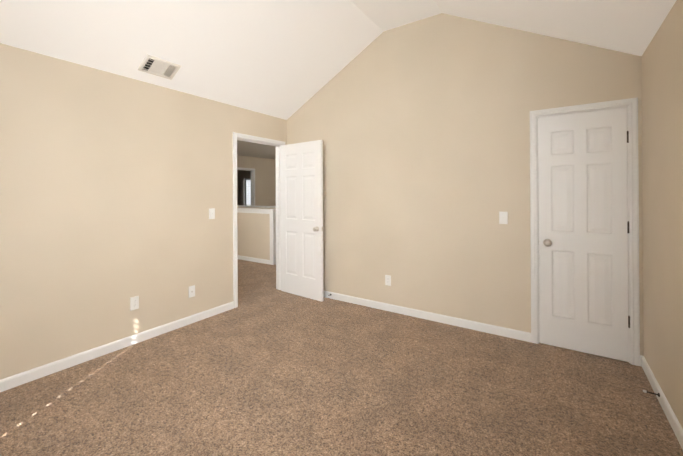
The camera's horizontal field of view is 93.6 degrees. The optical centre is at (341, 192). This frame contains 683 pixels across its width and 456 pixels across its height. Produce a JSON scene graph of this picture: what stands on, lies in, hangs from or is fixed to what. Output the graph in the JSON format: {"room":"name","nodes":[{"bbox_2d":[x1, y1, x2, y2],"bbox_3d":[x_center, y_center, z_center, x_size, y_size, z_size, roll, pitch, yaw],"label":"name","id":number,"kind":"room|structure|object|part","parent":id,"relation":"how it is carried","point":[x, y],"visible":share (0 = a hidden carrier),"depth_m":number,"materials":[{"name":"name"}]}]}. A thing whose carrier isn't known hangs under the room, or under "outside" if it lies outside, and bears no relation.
{"room":"empty bedroom","nodes":[
{"label":"empty bedroom","id":0,"kind":"room"},
{"bbox_2d":[0,43,286,379],"bbox_3d":[-2.030,0.168,2.844,0.120,2.420,4.550,0,0,34],"label":"wall","id":1,"kind":"structure","parent":0,"point":[114,188],"depth_m":2.73,"materials":[{"name":"beige paint"}]},
{"bbox_2d":[0,301,233,391],"bbox_3d":[-1.969,1.336,2.804,0.014,0.082,4.310,0,0,34],"label":"baseboard","id":2,"kind":"structure","parent":1,"relation":"attached to","point":[13,381],"depth_m":2.71,"materials":[{"name":"white wood"}]},
{"bbox_2d":[130,296,138,310],"bbox_3d":[-1.890,1.009,2.929,0.008,0.118,0.072,0,0,34],"label":"outlet","id":3,"kind":"object","parent":1,"relation":"attached to","point":[134,303],"visible":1,"depth_m":2.93,"materials":[{"name":"white plastic"}]},
{"bbox_2d":[189,285,194,297],"bbox_3d":[-1.577,1.044,3.388,0.017,0.118,0.072,0,0,34],"label":"outlet","id":4,"kind":"object","parent":1,"relation":"attached to","point":[191,291],"visible":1,"depth_m":3.38,"materials":[{"name":"white plastic"}]},
{"bbox_2d":[209,208,214,218],"bbox_3d":[-1.446,0.234,3.590,0.020,0.118,0.072,0,0,34],"label":"light switch","id":5,"kind":"object","parent":1,"relation":"attached to","point":[211,213],"visible":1,"depth_m":3.59,"materials":[{"name":"white plastic"}]},
{"bbox_2d":[233,132,284,307],"bbox_3d":[-1.092,0.325,4.229,0.137,2.102,0.889,0,0,34],"label":"door frame","id":6,"kind":"structure","parent":1,"relation":"attached to","point":[235,228],"depth_m":4.06,"materials":[{"name":"white wood"}]},
{"bbox_2d":[280,140,323,301],"bbox_3d":[-0.542,0.351,4.263,0.777,2.028,0.165,0,0,38],"label":"bedroom door","id":7,"kind":"structure","parent":1,"relation":"in","point":[301,189],"depth_m":4.22,"materials":[{"name":"white wood"}]},
{"bbox_3d":[-0.277,0.456,4.057,0.108,0.065,0.165,0,0,38],"label":"knob","id":8,"kind":"part","parent":7,"relation":"part of","materials":[{"name":"grey metal"}]},
{"bbox_2d":[237,170,250,204],"bbox_3d":[-3.051,0.141,10.503,1.900,2.520,4.140,0,0,34],"label":"doorway","id":9,"kind":"structure","parent":0,"point":[242,175],"depth_m":11.29,"materials":[{"name":"black"}]},
{"bbox_2d":[244,178,250,204],"bbox_3d":[-3.181,-0.005,11.739,0.068,1.020,0.930,0,0,34],"label":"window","id":10,"kind":"structure","parent":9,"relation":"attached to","point":[247,191],"depth_m":11.47,"materials":[{"name":"white glass"}]},
{"bbox_2d":[237,213,269,259],"bbox_3d":[-2.438,0.875,6.973,2.800,1.030,0.115,0,0,34],"label":"wall","id":11,"kind":"structure","parent":0,"point":[253,235],"depth_m":6.44,"materials":[{"name":"beige paint"}]},
{"bbox_2d":[238,255,269,263],"bbox_3d":[-2.509,1.349,6.943,2.710,0.082,0.014,0,0,34],"label":"baseboard","id":12,"kind":"structure","parent":11,"relation":"attached to","point":[252,259],"depth_m":6.42,"materials":[{"name":"white wood"}]},
{"bbox_2d":[237,208,275,264],"bbox_3d":[-2.423,0.856,6.965,2.834,1.068,0.179,0,0,34],"label":"trim","id":13,"kind":"structure","parent":11,"relation":"on","point":[265,210],"depth_m":6.17,"materials":[{"name":"white wood"}]},
{"bbox_2d":[237,155,275,205],"bbox_3d":[-3.547,0.178,7.947,0.120,2.440,6.540,0,0,34],"label":"wall","id":14,"kind":"structure","parent":0,"point":[265,181],"depth_m":9.63,"materials":[{"name":"beige paint"}]},
{"bbox_2d":[237,167,254,204],"bbox_3d":[-2.816,0.346,9.022,0.137,2.102,0.904,0,0,34],"label":"door frame","id":15,"kind":"structure","parent":14,"relation":"attached to","point":[252,170],"depth_m":9.33,"materials":[{"name":"white wood"}]},
{"bbox_2d":[237,140,275,159],"bbox_3d":[-1.851,-1.094,6.809,4.220,0.080,6.540,0,0,34],"label":"ceiling","id":16,"kind":"structure","parent":0,"point":[244,148],"depth_m":7.95,"materials":[{"name":"white paint"}]},
{"bbox_2d":[237,207,275,208],"bbox_3d":[-1.853,0.874,7.845,2.800,1.030,0.115,0,0,34],"label":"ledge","id":17,"kind":"structure","parent":0,"point":[237,207],"depth_m":8.02,"materials":[{"name":"white paint"}]},
{"bbox_2d":[237,205,275,207],"bbox_3d":[-1.844,0.368,7.838,2.830,0.093,0.175,0,0,34],"label":"trim","id":18,"kind":"structure","parent":17,"relation":"on","point":[237,205],"depth_m":7.92,"materials":[{"name":"white wood"}]},
{"bbox_2d":[238,259,275,301],"bbox_3d":[-1.887,1.411,6.836,4.100,0.050,6.540,0,0,34],"label":"floor","id":19,"kind":"structure","parent":0,"point":[255,279],"depth_m":5.11,"materials":[{"name":"brown carpet"}]},
{"bbox_2d":[0,0,675,119],"bbox_3d":[-0.423,-1.476,1.766,4.010,0.974,4.550,0,0,34],"label":"ceiling","id":20,"kind":"structure","parent":0,"point":[284,59],"depth_m":2.83,"materials":[{"name":"white paint"}]},
{"bbox_2d":[137,54,180,79],"bbox_3d":[-1.666,-1.145,2.942,0.177,0.102,0.305,0,0,34],"label":"ceiling vent","id":21,"kind":"object","parent":20,"relation":"in","point":[153,65],"visible":1,"depth_m":2.92,"materials":[{"name":"white metal"}]},
{"bbox_2d":[0,289,682,455],"bbox_3d":[-0.408,1.391,1.759,4.010,0.050,4.550,0,0,34],"label":"floor carpet","id":22,"kind":"object","parent":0,"point":[276,372],"visible":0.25,"depth_m":2.16,"materials":[{"name":"brown carpet"}]},
{"bbox_2d":[287,13,643,355],"bbox_3d":[0.816,-0.281,3.603,4.010,3.290,0.120,0,0,34],"label":"wall","id":23,"kind":"structure","parent":0,"point":[420,129],"depth_m":3.35,"materials":[{"name":"beige paint"}]},
{"bbox_2d":[385,275,390,285],"bbox_3d":[0.538,1.014,3.713,0.072,0.118,0.008,0,0,34],"label":"outlet","id":24,"kind":"object","parent":23,"relation":"attached to","point":[388,280],"visible":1,"depth_m":3.71,"materials":[{"name":"white plastic"}]},
{"bbox_2d":[324,291,642,366],"bbox_3d":[0.787,1.323,3.544,3.770,0.082,0.014,0,0,34],"label":"baseboard","id":25,"kind":"structure","parent":23,"relation":"attached to","point":[490,329],"depth_m":3.38,"materials":[{"name":"white wood"}]},
{"bbox_2d":[499,212,507,223],"bbox_3d":[1.533,0.237,3.038,0.072,0.118,0.020,0,0,34],"label":"light switch","id":26,"kind":"object","parent":23,"relation":"attached to","point":[503,217],"visible":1,"depth_m":3.04,"materials":[{"name":"white plastic"}]},
{"bbox_2d":[538,107,629,361],"bbox_3d":[2.037,0.334,2.734,0.622,2.028,0.165,0,0,34],"label":"closet door","id":27,"kind":"structure","parent":23,"relation":"in","point":[583,231],"depth_m":2.70,"materials":[{"name":"white wood"}]},
{"bbox_3d":[1.824,0.442,2.877,0.108,0.065,0.165,0,0,34],"label":"knob","id":28,"kind":"part","parent":27,"relation":"part of","materials":[{"name":"grey metal"}]},
{"bbox_2d":[530,97,639,365],"bbox_3d":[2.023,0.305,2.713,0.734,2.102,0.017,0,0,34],"label":"door frame","id":29,"kind":"structure","parent":23,"relation":"attached to","point":[631,104],"depth_m":2.54,"materials":[{"name":"white wood"}]},
{"bbox_2d":[641,0,682,427],"bbox_3d":[1.201,0.145,0.679,0.120,2.420,4.550,0,0,34],"label":"wall","id":30,"kind":"structure","parent":0,"point":[662,122],"depth_m":1.99,"materials":[{"name":"beige paint"}]},
{"bbox_2d":[643,390,659,396],"bbox_3d":[2.018,1.304,2.090,0.080,0.024,0.025,0,0,34],"label":"door stop","id":31,"kind":"object","parent":30,"relation":"attached to","point":[645,391],"visible":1,"depth_m":2.09,"materials":[{"name":"grey metal"}]},
{"bbox_2d":[642,356,682,449],"bbox_3d":[1.152,1.315,0.714,0.014,0.082,4.310,0,0,34],"label":"baseboard","id":32,"kind":"structure","parent":30,"relation":"attached to","point":[677,428],"depth_m":1.97,"materials":[{"name":"white wood"}]}
]}

